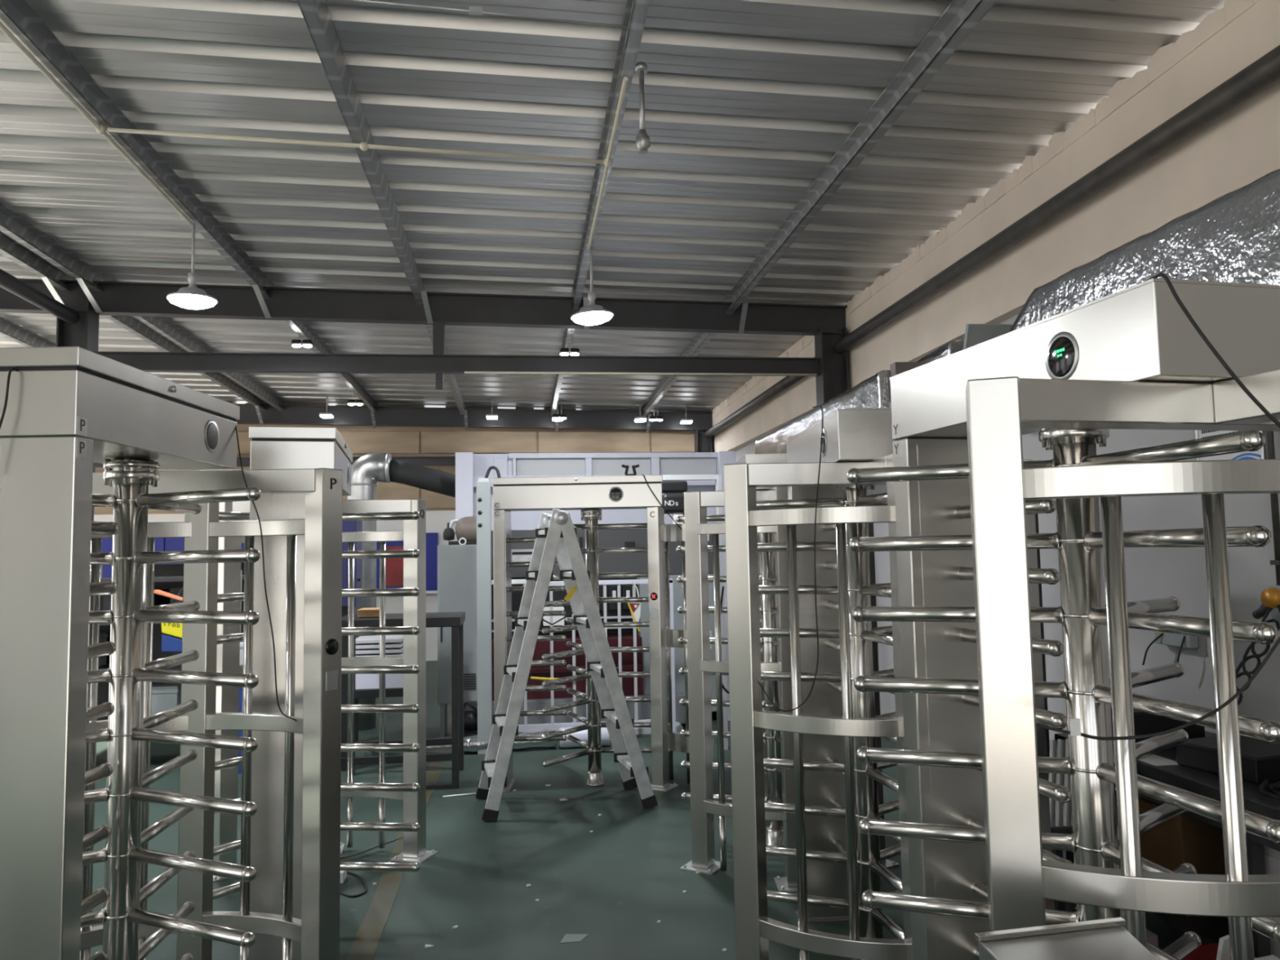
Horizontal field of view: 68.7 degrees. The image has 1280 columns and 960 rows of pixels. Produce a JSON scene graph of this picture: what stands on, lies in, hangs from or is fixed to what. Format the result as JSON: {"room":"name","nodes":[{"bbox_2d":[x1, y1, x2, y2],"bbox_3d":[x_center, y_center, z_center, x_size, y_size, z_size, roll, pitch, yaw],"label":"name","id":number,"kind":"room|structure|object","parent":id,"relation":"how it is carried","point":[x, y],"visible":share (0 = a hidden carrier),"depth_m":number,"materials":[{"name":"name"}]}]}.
{"room":"factory workshop","nodes":[
{"label":"factory workshop","id":0,"kind":"room"},
{"bbox_2d":[93,423,716,661],"bbox_3d":[-4.051,0.943,15.268,11.250,3.980,0.230,0,-4,-7],"label":"wall","id":1,"kind":"structure","parent":0,"point":[397,441],"depth_m":15.35,"materials":[{"name":"paint"}]},
{"bbox_2d":[101,532,438,593],"bbox_3d":[-6.035,1.367,14.839,5.700,0.980,0.090,0,-4,-7],"label":"notice board","id":2,"kind":"object","parent":1,"relation":"attached to","point":[394,566],"visible":0.09,"depth_m":15.06,"materials":[{"name":"blue"}]},
{"bbox_2d":[385,546,403,586],"bbox_3d":[-3.908,1.387,15.080,0.520,0.640,0.007,0,-4,-7],"label":"picture","id":3,"kind":"object","parent":2,"relation":"attached to","point":[394,566],"depth_m":15.07},
{"bbox_2d":[225,400,697,412],"bbox_3d":[-4.091,-1.162,15.443,11.250,0.244,0.200,0,-4,-7],"label":"trim","id":4,"kind":"structure","parent":1,"relation":"on","point":[229,402],"depth_m":15.38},
{"bbox_2d":[0,0,1226,412],"bbox_3d":[-3.107,-2.085,6.378,11.300,0.547,19.680,0,-4,-7],"label":"ceiling","id":5,"kind":"structure","parent":0,"point":[748,102],"depth_m":5.96,"materials":[{"name":"metal"}]},
{"bbox_2d":[90,660,1204,959],"bbox_3d":[-2.881,2.263,5.875,11.350,0.122,18.900,0,-4,-7],"label":"floor","id":6,"kind":"structure","parent":0,"point":[612,883],"depth_m":4.97,"materials":[{"name":"paint"}]},
{"bbox_2d":[55,302,99,520],"bbox_3d":[-5.016,0.419,8.284,0.320,4.000,0.280,0,-4,-7],"label":"steel column","id":7,"kind":"structure","parent":6,"relation":"on","point":[84,334],"depth_m":8.40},
{"bbox_2d":[97,570,244,720],"bbox_3d":[-4.347,1.590,8.015,1.940,1.600,0.640,0,-4,-7],"label":"storage rack","id":8,"kind":"object","parent":6,"relation":"on","point":[103,687],"visible":0.02,"depth_m":8.27,"materials":[{"name":"grey"}]},
{"bbox_2d":[97,631,108,666],"bbox_3d":[-4.839,1.446,7.912,0.512,0.280,0.352,0,-4,-7],"label":"box","id":9,"kind":"object","parent":8,"relation":"on","point":[103,636],"visible":0.2,"depth_m":8.03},
{"bbox_2d":[102,588,169,610],"bbox_3d":[-4.300,1.062,8.011,0.412,0.240,0.352,0,-4,-7],"label":"box","id":10,"kind":"object","parent":8,"relation":"on","point":[158,600],"visible":0.26,"depth_m":7.92,"materials":[{"name":"black plastic"}]},
{"bbox_2d":[97,663,182,670],"bbox_3d":[-4.347,1.605,8.014,1.900,0.030,0.600,0,-4,-7],"label":"shelf","id":11,"kind":"object","parent":8,"relation":"attached to","point":[179,667],"depth_m":7.86,"materials":[{"name":"metal"}]},
{"bbox_2d":[151,681,181,715],"bbox_3d":[-4.136,1.909,7.966,0.512,0.340,0.352,0,-4,-7],"label":"box","id":12,"kind":"object","parent":8,"relation":"on","point":[165,695],"visible":0.2,"depth_m":7.83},
{"bbox_2d":[161,586,182,652],"bbox_3d":[-3.744,1.092,7.652,0.210,0.595,0.318,0,-4,-7],"label":"bag","id":13,"kind":"object","parent":8,"relation":"hanging from","point":[170,643],"visible":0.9,"depth_m":7.49,"materials":[{"name":"yellow"}]},
{"bbox_2d":[100,574,244,582],"bbox_3d":[-4.360,0.857,8.070,1.900,0.030,0.600,0,-4,-7],"label":"shelf","id":14,"kind":"object","parent":8,"relation":"attached to","point":[161,578],"depth_m":7.83,"materials":[{"name":"metal"}]},
{"bbox_2d":[0,346,342,959],"bbox_3d":[-1.618,0.833,3.023,1.200,2.256,1.395,-1,-4,-1],"label":"turnstile","id":15,"kind":"object","parent":6,"relation":"on","point":[68,410],"visible":1,"depth_m":2.88,"materials":[{"name":"silver metal"}]},
{"bbox_2d":[0,367,18,428],"bbox_3d":[-1.627,-0.155,2.397,0.032,0.273,0.075,-4,-6,38],"label":"cable","id":16,"kind":"object","parent":15,"relation":"hanging from","point":[11,368],"visible":1,"depth_m":2.40,"materials":[{"name":"black rubber"}]},
{"bbox_2d":[235,419,297,721],"bbox_3d":[-1.352,0.307,3.313,0.274,1.083,0.087,-2,-4,15],"label":"hanging cable","id":17,"kind":"object","parent":15,"relation":"hanging from","point":[281,711],"visible":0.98,"depth_m":3.26,"materials":[{"name":"black rubber"}]},
{"bbox_2d":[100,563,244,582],"bbox_3d":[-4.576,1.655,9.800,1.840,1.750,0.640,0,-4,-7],"label":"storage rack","id":18,"kind":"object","parent":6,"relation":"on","point":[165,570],"visible":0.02,"depth_m":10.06,"materials":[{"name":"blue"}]},
{"bbox_2d":[213,426,438,959],"bbox_3d":[-1.659,0.966,4.753,1.260,2.255,1.765,0,-4,-13],"label":"turnstile","id":19,"kind":"object","parent":6,"relation":"on","point":[272,447],"visible":0.54,"depth_m":4.42,"materials":[{"name":"silver metal"}]},
{"bbox_2d":[341,520,362,771],"bbox_3d":[-2.377,1.321,7.580,0.240,2.000,0.300,0,-4,-7],"label":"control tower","id":20,"kind":"object","parent":6,"relation":"on","point":[347,526],"visible":0.38,"depth_m":7.50,"materials":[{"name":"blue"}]},
{"bbox_2d":[346,453,391,730],"bbox_3d":[-2.732,1.095,9.428,0.442,2.745,0.318,0,-4,-7],"label":"duct","id":21,"kind":"object","parent":6,"relation":"on","point":[368,469],"visible":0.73,"depth_m":9.36,"materials":[{"name":"grey"}]},
{"bbox_2d":[389,459,455,497],"bbox_3d":[-2.161,-0.007,9.570,0.808,0.424,0.231,-1,-4,-1],"label":"hose","id":22,"kind":"object","parent":21,"relation":"attached to","point":[418,476],"visible":0.78,"depth_m":9.47,"materials":[{"name":"black rubber"}]},
{"bbox_2d":[355,635,403,741],"bbox_3d":[-2.295,1.892,8.350,0.610,0.975,0.510,0,-4,-7],"label":"machine","id":23,"kind":"object","parent":6,"relation":"on","point":[366,686],"visible":0.32,"depth_m":8.14,"materials":[{"name":"white paint"}]},
{"bbox_2d":[340,611,465,789],"bbox_3d":[-1.812,1.658,7.131,0.920,1.240,0.660,0,-4,-7],"label":"table","id":24,"kind":"object","parent":6,"relation":"on","point":[455,620],"visible":0.62,"depth_m":6.89,"materials":[{"name":"grey"}]},
{"bbox_2d":[356,607,379,617],"bbox_3d":[-2.035,1.002,7.093,0.172,0.060,0.212,0,-4,-7],"label":"carton","id":25,"kind":"object","parent":24,"relation":"on","point":[370,611],"visible":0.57,"depth_m":7.00,"materials":[{"name":"brown cardboard"}]},
{"bbox_2d":[437,544,477,737],"bbox_3d":[-1.701,1.510,8.838,0.380,1.790,0.395,0,-4,-7],"label":"tall cabinet","id":26,"kind":"object","parent":6,"relation":"on","point":[456,563],"visible":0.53,"depth_m":8.67,"materials":[{"name":"grey metal"}]},
{"bbox_2d":[443,515,476,545],"bbox_3d":[-1.679,0.481,8.858,0.355,0.277,0.260,0,-4,-7],"label":"motor","id":27,"kind":"object","parent":26,"relation":"on","point":[466,526],"visible":0.87,"depth_m":8.77,"materials":[{"name":"brown"}]},
{"bbox_2d":[455,515,476,541],"bbox_3d":[-1.622,0.472,8.866,0.240,0.260,0.260,0,-4,-7],"label":"hood","id":28,"kind":"object","parent":27,"relation":"attached to","point":[466,526],"depth_m":8.76,"materials":[{"name":"brown"}]},
{"bbox_2d":[463,673,475,689],"bbox_3d":[-1.576,1.856,8.633,0.130,0.144,0.006,0,-4,-7],"label":"vent","id":29,"kind":"object","parent":26,"relation":"attached to","point":[469,679],"depth_m":8.63,"materials":[{"name":"metal"}]},
{"bbox_2d":[364,730,556,756],"bbox_3d":[-1.519,2.264,8.019,1.603,0.156,0.156,0,-4,-11],"label":"pipe","id":30,"kind":"object","parent":6,"relation":"on","point":[471,744],"visible":0.33,"depth_m":7.98,"materials":[{"name":"grey"}]},
{"bbox_2d":[463,702,477,736],"bbox_3d":[-1.509,2.184,8.484,0.320,0.385,0.180,0,-4,-7],"label":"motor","id":31,"kind":"object","parent":6,"relation":"on","point":[470,717],"visible":0.3,"depth_m":8.41,"materials":[{"name":"black metal"}]},
{"bbox_2d":[476,466,500,754],"bbox_3d":[-1.289,1.110,8.159,0.250,2.470,0.164,0,-4,-7],"label":"column","id":32,"kind":"structure","parent":6,"relation":"on","point":[483,485],"depth_m":8.08,"materials":[{"name":"grey"}]},
{"bbox_2d":[475,508,657,822],"bbox_3d":[-0.528,1.210,6.432,1.189,2.006,0.611,0,-4,-11],"label":"ladder","id":33,"kind":"object","parent":6,"relation":"on","point":[556,534],"visible":1,"depth_m":6.23,"materials":[{"name":"metal"}]},
{"bbox_2d":[560,933,588,942],"bbox_3d":[-0.289,2.024,4.138,0.114,0.002,0.094,-1,-4,4],"label":"paper sheet","id":34,"kind":"object","parent":6,"relation":"on","point":[567,937],"depth_m":4.14,"materials":[{"name":"grey"}]},
{"bbox_2d":[491,578,675,732],"bbox_3d":[-0.570,1.628,8.516,1.780,1.465,0.040,0,-4,-7],"label":"safety railing","id":35,"kind":"object","parent":6,"relation":"on","point":[618,582],"visible":0.37,"depth_m":8.55,"materials":[{"name":"white metal"}]},
{"bbox_2d":[627,581,640,631],"bbox_3d":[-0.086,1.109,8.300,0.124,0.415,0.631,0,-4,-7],"label":"tag","id":36,"kind":"object","parent":35,"relation":"hanging from","point":[635,607],"visible":0.85,"depth_m":7.99,"materials":[{"name":"white paper"}]},
{"bbox_2d":[559,727,610,747],"bbox_3d":[-0.484,2.247,8.206,0.440,0.167,0.170,0,-4,-7],"label":"roll","id":37,"kind":"object","parent":6,"relation":"on","point":[582,735],"visible":0.48,"depth_m":8.14,"materials":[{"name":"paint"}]},
{"bbox_2d":[492,464,678,792],"bbox_3d":[-0.411,1.065,6.998,1.340,2.351,0.960,-1,-4,0],"label":"turnstile","id":38,"kind":"object","parent":6,"relation":"on","point":[590,495],"depth_m":6.87,"materials":[{"name":"silver metal"}]},
{"bbox_2d":[455,451,735,734],"bbox_3d":[-0.473,1.111,9.889,2.810,2.700,2.250,0,-4,-7],"label":"turnstile","id":39,"kind":"object","parent":6,"relation":"on","point":[470,467],"visible":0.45,"depth_m":9.40,"materials":[{"name":"white paint"}]},
{"bbox_2d":[664,523,714,783],"bbox_3d":[0.268,1.289,7.125,0.208,1.900,0.696,2,-5,-33],"label":"guard section","id":40,"kind":"object","parent":6,"relation":"on","point":[673,532],"visible":0.29,"depth_m":6.99,"materials":[{"name":"metal"}]},
{"bbox_2d":[662,474,728,750],"bbox_3d":[0.450,1.130,8.083,0.560,2.355,0.192,0,-4,-7],"label":"turnstile","id":41,"kind":"object","parent":6,"relation":"on","point":[672,503],"visible":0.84,"depth_m":8.06,"materials":[{"name":"silver metal"}]},
{"bbox_2d":[694,430,712,452],"bbox_3d":[1.097,1.020,15.654,0.320,3.700,0.280,0,-4,-7],"label":"steel column","id":42,"kind":"structure","parent":6,"relation":"on","point":[702,444],"depth_m":15.77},
{"bbox_2d":[95,456,455,467],"bbox_3d":[-4.192,-0.301,15.110,10.950,0.140,0.120,0,-4,-7],"label":"beam","id":43,"kind":"structure","parent":42,"relation":"attached to","point":[421,460],"depth_m":15.17,"materials":[{"name":"metal"}]},
{"bbox_2d":[703,376,804,438],"bbox_3d":[1.530,-1.019,12.552,0.124,0.164,6.321,0,-4,-7],"label":"steel beam","id":44,"kind":"structure","parent":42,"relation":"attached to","point":[787,381],"depth_m":12.36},
{"bbox_2d":[675,453,899,892],"bbox_3d":[0.780,0.990,5.422,1.175,2.219,1.375,-1,-4,0],"label":"turnstile","id":45,"kind":"object","parent":6,"relation":"on","point":[774,611],"visible":0.45,"depth_m":5.08,"materials":[{"name":"silver metal"}]},
{"bbox_2d":[814,327,848,407],"bbox_3d":[1.927,0.432,9.173,0.320,3.860,0.280,0,-4,-7],"label":"steel column","id":46,"kind":"structure","parent":6,"relation":"on","point":[833,380],"depth_m":9.28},
{"bbox_2d":[833,44,1279,353],"bbox_3d":[2.641,-1.723,3.886,0.124,0.134,10.750,0,-4,-7],"label":"beam","id":47,"kind":"structure","parent":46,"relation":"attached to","point":[1264,72],"depth_m":4.99,"materials":[{"name":"metal"}]},
{"bbox_2d":[723,407,1054,959],"bbox_3d":[0.918,0.864,3.797,1.320,2.219,1.375,-1,-4,-2],"label":"turnstile","id":48,"kind":"object","parent":6,"relation":"on","point":[834,790],"visible":0.53,"depth_m":3.52,"materials":[{"name":"silver metal"}]},
{"bbox_2d":[757,404,823,711],"bbox_3d":[0.566,0.257,3.323,0.300,1.083,0.147,2,-5,-31],"label":"hanging cable","id":49,"kind":"object","parent":48,"relation":"hanging from","point":[804,701],"visible":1,"depth_m":3.26,"materials":[{"name":"black rubber"}]},
{"bbox_2d":[1035,513,1049,781],"bbox_3d":[1.775,1.069,4.917,0.540,1.950,0.420,0,-4,-7],"label":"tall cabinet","id":50,"kind":"object","parent":6,"relation":"on","point":[1036,514],"visible":0.02,"depth_m":4.76,"materials":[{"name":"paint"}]},
{"bbox_2d":[846,278,1279,959],"bbox_3d":[1.107,0.739,2.195,1.212,2.219,1.375,0,-4,-13],"label":"turnstile","id":51,"kind":"object","parent":6,"relation":"on","point":[1131,357],"visible":0.96,"depth_m":1.91,"materials":[{"name":"silver metal"}]},
{"bbox_2d":[1035,636,1279,740],"bbox_3d":[0.961,0.257,1.603,0.555,0.366,0.048,-1,-4,4],"label":"cable","id":52,"kind":"object","parent":51,"relation":"attached to","point":[1075,730],"visible":1,"depth_m":1.59,"materials":[{"name":"black rubber"}]},
{"bbox_2d":[1147,272,1279,427],"bbox_3d":[1.193,-0.161,1.758,0.435,0.511,0.129,-3,-5,28],"label":"cable","id":53,"kind":"object","parent":51,"relation":"hanging from","point":[1165,277],"visible":0.86,"depth_m":1.76,"materials":[{"name":"black rubber"}]},
{"bbox_2d":[974,917,1158,959],"bbox_3d":[0.713,1.267,1.374,0.304,1.056,0.373,0,-4,-7],"label":"metal panel","id":54,"kind":"object","parent":6,"relation":"on","point":[1107,939],"visible":1,"depth_m":1.54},
{"bbox_2d":[1048,738,1119,911],"bbox_3d":[1.772,1.509,3.810,0.309,0.906,0.240,0,-4,-7],"label":"rack","id":55,"kind":"object","parent":6,"relation":"on","point":[1060,824],"visible":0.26,"depth_m":3.77,"materials":[{"name":"grey metal"}]},
{"bbox_2d":[1054,730,1279,957],"bbox_3d":[2.570,1.531,3.395,0.740,0.770,2.500,0,-4,-7],"label":"workbench","id":56,"kind":"object","parent":6,"relation":"on","point":[1210,929],"visible":0.22,"depth_m":3.68,"materials":[{"name":"paint"}]},
{"bbox_2d":[1111,704,1204,742],"bbox_3d":[2.394,1.145,4.424,0.372,0.160,0.312,0,-4,-7],"label":"tool case","id":57,"kind":"object","parent":56,"relation":"on","point":[1144,723],"visible":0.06,"depth_m":4.27,"materials":[{"name":"black plastic"}]},
{"bbox_2d":[1137,754,1178,765],"bbox_3d":[2.194,1.196,4.020,0.120,0.004,0.220,0,-4,-7],"label":"paper sheet","id":58,"kind":"object","parent":56,"relation":"on","point":[1153,759],"visible":0.64,"depth_m":3.97,"materials":[{"name":"white"}]},
{"bbox_2d":[1115,790,1225,916],"bbox_3d":[2.386,1.614,4.123,0.372,0.420,0.412,0,-4,-13],"label":"carton","id":59,"kind":"object","parent":56,"relation":"on","point":[1180,839],"visible":0.21,"depth_m":3.93,"materials":[{"name":"brown cardboard"}]},
{"bbox_2d":[1151,912,1229,944],"bbox_3d":[2.591,1.782,3.403,0.660,0.030,2.350,0,-4,-7],"label":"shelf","id":60,"kind":"object","parent":56,"relation":"attached to","point":[1210,929],"depth_m":3.81,"materials":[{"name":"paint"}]},
{"bbox_2d":[1176,734,1279,783],"bbox_3d":[2.491,1.128,3.821,0.412,0.100,0.372,0,-5,-19],"label":"tool case","id":61,"kind":"object","parent":56,"relation":"on","point":[1260,759],"visible":0.58,"depth_m":3.76,"materials":[{"name":"black plastic"}]},
{"bbox_2d":[1258,779,1279,799],"bbox_3d":[2.337,1.131,3.375,0.178,0.031,0.312,0,-4,-7],"label":"cable bundle","id":62,"kind":"object","parent":56,"relation":"on","point":[1276,795],"visible":1,"depth_m":3.43,"materials":[{"name":"black rubber"}]},
{"bbox_2d":[1179,942,1256,959],"bbox_3d":[2.071,1.808,3.289,0.272,0.220,0.312,0,-4,-13],"label":"crate","id":63,"kind":"object","parent":6,"relation":"on","point":[1204,952],"visible":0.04,"depth_m":3.38,"materials":[{"name":"red plastic"}]},
{"bbox_2d":[1216,934,1231,959],"bbox_3d":[2.079,1.647,3.303,0.100,0.100,0.020,0,-4,-7],"label":"crumpled paper","id":64,"kind":"object","parent":63,"relation":"on","point":[1224,947],"visible":0.36,"depth_m":3.29,"materials":[{"name":"white paper"}]},
{"bbox_2d":[1263,845,1279,958],"bbox_3d":[2.605,1.530,3.197,0.592,0.440,0.762,0,-4,-7],"label":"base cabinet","id":65,"kind":"object","parent":6,"relation":"on","point":[1272,856],"visible":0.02,"depth_m":3.39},
{"bbox_2d":[710,0,1279,452],"bbox_3d":[2.525,-1.511,6.914,0.300,0.870,18.800,0,-4,-7],"label":"wall","id":66,"kind":"structure","parent":0,"point":[1242,146],"depth_m":5.43,"materials":[{"name":"paint"}]},
{"bbox_2d":[711,0,1260,417],"bbox_3d":[2.112,-1.725,9.070,0.064,0.304,14.136,0,-4,-7],"label":"trim","id":67,"kind":"structure","parent":66,"relation":"attached to","point":[1167,56],"depth_m":5.57,"materials":[{"name":"paint"}]},
{"bbox_2d":[733,314,1279,815],"bbox_3d":[2.612,0.542,6.764,0.200,3.250,18.800,0,-4,-7],"label":"wall","id":68,"kind":"structure","parent":0,"point":[1180,573],"depth_m":4.82,"materials":[{"name":"paint"}]},
{"bbox_2d":[755,369,891,453],"bbox_3d":[1.876,-0.366,8.637,0.785,0.572,3.750,0,-4,-7],"label":"duct","id":69,"kind":"object","parent":68,"relation":"attached to","point":[874,392],"visible":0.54,"depth_m":7.61,"materials":[{"name":"grey"}]},
{"bbox_2d":[889,361,928,377],"bbox_3d":[1.941,-0.708,6.723,0.260,0.260,0.095,0,-4,-7],"label":"flange","id":70,"kind":"object","parent":69,"relation":"attached to","point":[897,367],"visible":0.29,"depth_m":6.68,"materials":[{"name":"grey"}]},
{"bbox_2d":[915,338,964,362],"bbox_3d":[2.261,-0.657,7.005,0.395,0.550,1.120,0,-4,-7],"label":"duct","id":71,"kind":"object","parent":68,"relation":"attached to","point":[956,345],"visible":0.13,"depth_m":6.53,"materials":[{"name":"grey"}]},
{"bbox_2d":[1008,168,1279,332],"bbox_3d":[2.669,-0.907,3.822,0.395,0.672,5.142,0,-4,-7],"label":"duct","id":72,"kind":"object","parent":68,"relation":"attached to","point":[1234,237],"visible":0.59,"depth_m":4.11,"materials":[{"name":"grey"}]},
{"bbox_2d":[963,324,1013,350],"bbox_3d":[2.337,-0.756,6.305,0.360,0.552,0.233,0,-4,-7],"label":"flange","id":73,"kind":"object","parent":72,"relation":"attached to","point":[975,334],"visible":0.21,"depth_m":6.22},
{"bbox_2d":[1142,631,1198,665],"bbox_3d":[2.715,0.856,4.828,0.085,0.272,0.354,0,-4,-7],"label":"box","id":74,"kind":"object","parent":68,"relation":"attached to","point":[1161,637],"visible":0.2,"depth_m":4.75,"materials":[{"name":"grey"}]},
{"bbox_2d":[1195,430,1264,460],"bbox_3d":[2.793,-0.194,4.448,0.010,0.400,0.420,0,-4,-7],"label":"poster","id":75,"kind":"object","parent":68,"relation":"attached to","point":[1260,454],"visible":0.1,"depth_m":4.46,"materials":[{"name":"white paper"}]},
{"bbox_2d":[1266,431,1279,626],"bbox_3d":[2.807,-0.290,4.175,0.060,1.890,0.080,0,-4,-7],"label":"conduit","id":76,"kind":"object","parent":68,"relation":"attached to","point":[1275,614],"visible":0.3,"depth_m":4.14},
{"bbox_2d":[1252,587,1279,619],"bbox_3d":[2.749,0.536,4.056,0.100,0.143,0.189,0,-4,-7],"label":"air regulator","id":77,"kind":"object","parent":76,"relation":"attached to","point":[1270,597],"visible":1,"depth_m":4.04,"materials":[{"name":"orange metal"}]},
{"bbox_2d":[1235,607,1279,706],"bbox_3d":[2.697,0.818,4.165,0.074,0.579,0.386,0,-4,-7],"label":"hose","id":78,"kind":"object","parent":77,"relation":"hanging from","point":[1251,646],"visible":0.49,"depth_m":4.12,"materials":[{"name":"black rubber"}]},
{"bbox_2d":[1260,587,1279,608],"bbox_3d":[2.728,0.509,4.041,0.055,0.090,0.090,0,-4,-7],"label":"bowl","id":79,"kind":"object","parent":77,"relation":"on","point":[1270,597],"depth_m":4.02,"materials":[{"name":"orange plastic"}]},
{"bbox_3d":[-8.557,0.036,5.372,0.200,4.450,18.800,0,-4,-7],"label":"wall","id":80,"kind":"structure","parent":0,"visible":0},
{"bbox_2d":[0,276,848,335],"bbox_3d":[-3.354,-1.632,8.476,10.944,0.479,0.489,0,-4,-7],"label":"roof beam","id":81,"kind":"structure","parent":80,"relation":"attached to","point":[117,298],"depth_m":8.81,"materials":[{"name":"metal"}]},
{"bbox_2d":[0,268,79,324],"bbox_3d":[-4.513,-1.798,4.239,0.124,0.194,8.251,0,-4,-7],"label":"pipe","id":82,"kind":"object","parent":81,"relation":"attached to","point":[9,282],"visible":1,"depth_m":7.63,"materials":[{"name":"metal"}]},
{"bbox_2d":[0,202,286,410],"bbox_3d":[-4.784,-1.851,7.672,0.069,0.351,15.100,0,-4,-7],"label":"roof beam purlin","id":83,"kind":"structure","parent":81,"relation":"attached to","point":[13,225],"depth_m":8.16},
{"bbox_2d":[92,319,821,389],"bbox_3d":[-1.562,-1.181,8.841,6.780,0.650,0.140,0,-4,-7],"label":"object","id":84,"kind":"structure","parent":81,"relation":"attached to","point":[438,363],"depth_m":8.80,"materials":[{"name":"paint"}]},
{"bbox_2d":[234,404,712,432],"bbox_3d":[-4.184,-1.018,14.956,10.944,0.528,0.488,0,-4,-7],"label":"roof beam","id":85,"kind":"structure","parent":80,"relation":"attached to","point":[303,415],"depth_m":15.29,"materials":[{"name":"metal"}]},
{"bbox_2d":[0,316,56,346],"bbox_3d":[-6.491,-1.873,7.455,0.069,0.351,15.100,0,-4,-7],"label":"roof beam purlin","id":86,"kind":"structure","parent":85,"relation":"attached to","point":[11,331],"depth_m":10.43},
{"bbox_2d":[0,231,266,409],"bbox_3d":[-5.062,-1.855,7.637,0.069,0.351,15.100,0,-4,-7],"label":"roof beam purlin","id":87,"kind":"structure","parent":85,"relation":"attached to","point":[10,248],"depth_m":9.62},
{"bbox_2d":[0,0,378,412],"bbox_3d":[-3.346,-1.833,7.855,0.069,0.351,15.100,0,-4,-7],"label":"roof beam purlin","id":88,"kind":"structure","parent":85,"relation":"attached to","point":[17,16],"depth_m":5.67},
{"bbox_2d":[0,22,193,226],"bbox_3d":[-2.930,-2.028,4.536,0.052,0.079,4.400,0,-4,-7],"label":"conduit","id":89,"kind":"object","parent":88,"relation":"attached to","point":[100,129],"visible":1,"depth_m":5.08,"materials":[{"name":"beige"}]},
{"bbox_2d":[166,224,217,309],"bbox_3d":[-3.222,-1.542,6.756,0.336,0.606,0.336,0,-4,-7],"label":"pendant lamp","id":90,"kind":"object","parent":88,"relation":"hanging from","point":[191,297],"visible":1,"depth_m":6.68,"materials":[{"name":"grey"}]},
{"bbox_2d":[186,272,197,288],"bbox_3d":[-3.220,-1.423,6.747,0.068,0.135,0.066,0,-4,-7],"label":"socket","id":91,"kind":"object","parent":90,"relation":"attached to","point":[192,277],"depth_m":6.73,"materials":[{"name":"grey"}]},
{"bbox_2d":[167,293,217,309],"bbox_3d":[-3.217,-1.267,6.735,0.326,0.054,0.326,0,-4,-7],"label":"diffuser","id":92,"kind":"object","parent":90,"relation":"attached to","point":[191,301],"depth_m":6.65,"materials":[{"name":"white"}]},
{"bbox_2d":[296,0,465,414],"bbox_3d":[-1.968,-1.814,8.030,0.069,0.351,15.100,0,-4,-7],"label":"roof beam purlin","id":93,"kind":"structure","parent":85,"relation":"attached to","point":[316,14],"depth_m":5.37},
{"bbox_2d":[549,0,650,416],"bbox_3d":[-0.519,-1.795,8.214,0.069,0.351,15.100,0,-4,-7],"label":"roof beam purlin","id":94,"kind":"structure","parent":85,"relation":"attached to","point":[636,11],"depth_m":5.41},
{"bbox_2d":[106,127,603,164],"bbox_3d":[-1.601,-1.943,5.458,2.791,0.084,0.050,0,-4,-8],"label":"conduit","id":95,"kind":"object","parent":94,"relation":"attached to","point":[364,146],"visible":1,"depth_m":5.44,"materials":[{"name":"beige"}]},
{"bbox_2d":[352,0,627,28],"bbox_3d":[-0.720,-2.138,4.283,1.402,0.038,0.042,0,-4,-9],"label":"rod","id":96,"kind":"object","parent":94,"relation":"attached to","point":[473,11],"visible":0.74,"depth_m":4.28,"materials":[{"name":"grey"}]},
{"bbox_2d":[404,231,585,239],"bbox_3d":[-1.092,-1.874,7.186,1.400,0.035,0.007,0,-4,-7],"label":"rod","id":97,"kind":"object","parent":94,"relation":"attached to","point":[404,231],"visible":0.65,"depth_m":7.18,"materials":[{"name":"grey"}]},
{"bbox_2d":[560,337,579,355],"bbox_3d":[-0.763,-1.443,10.133,0.210,0.204,0.110,0,-4,-7],"label":"spotlight","id":98,"kind":"object","parent":94,"relation":"attached to","point":[563,351],"visible":0.95,"depth_m":10.09,"materials":[{"name":"grey"}]},
{"bbox_2d":[570,249,613,325],"bbox_3d":[-0.374,-1.502,7.280,0.335,0.583,0.336,0,-4,-7],"label":"pendant lamp","id":99,"kind":"object","parent":94,"relation":"hanging from","point":[591,314],"visible":1,"depth_m":7.19,"materials":[{"name":"grey"}]},
{"bbox_2d":[571,311,613,325],"bbox_3d":[-0.368,-1.238,7.260,0.326,0.054,0.326,-5,-4,-8],"label":"diffuser","id":100,"kind":"object","parent":99,"relation":"attached to","point":[583,317],"depth_m":7.17,"materials":[{"name":"white"}]},
{"bbox_2d":[586,76,627,249],"bbox_3d":[-0.234,-1.896,5.958,0.052,0.057,2.550,0,-4,-7],"label":"conduit","id":101,"kind":"object","parent":94,"relation":"attached to","point":[607,162],"visible":1,"depth_m":5.58,"materials":[{"name":"beige"}]},
{"bbox_2d":[635,62,649,154],"bbox_3d":[0.011,-1.831,4.614,0.070,0.451,0.068,0,-4,-7],"label":"pendant light","id":102,"kind":"object","parent":94,"relation":"attached to","point":[642,140],"visible":1,"depth_m":4.60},
{"bbox_2d":[635,128,649,154],"bbox_3d":[0.014,-1.662,4.601,0.070,0.110,0.068,0,-4,-7],"label":"bulb","id":103,"kind":"object","parent":102,"relation":"attached to","point":[642,140],"depth_m":4.58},
{"bbox_2d":[639,0,997,417],"bbox_3d":[0.969,-1.776,8.404,0.069,0.351,15.100,0,-4,-7],"label":"roof beam purlin","id":104,"kind":"structure","parent":85,"relation":"attached to","point":[961,17],"depth_m":5.58,"materials":[{"name":"metal"}]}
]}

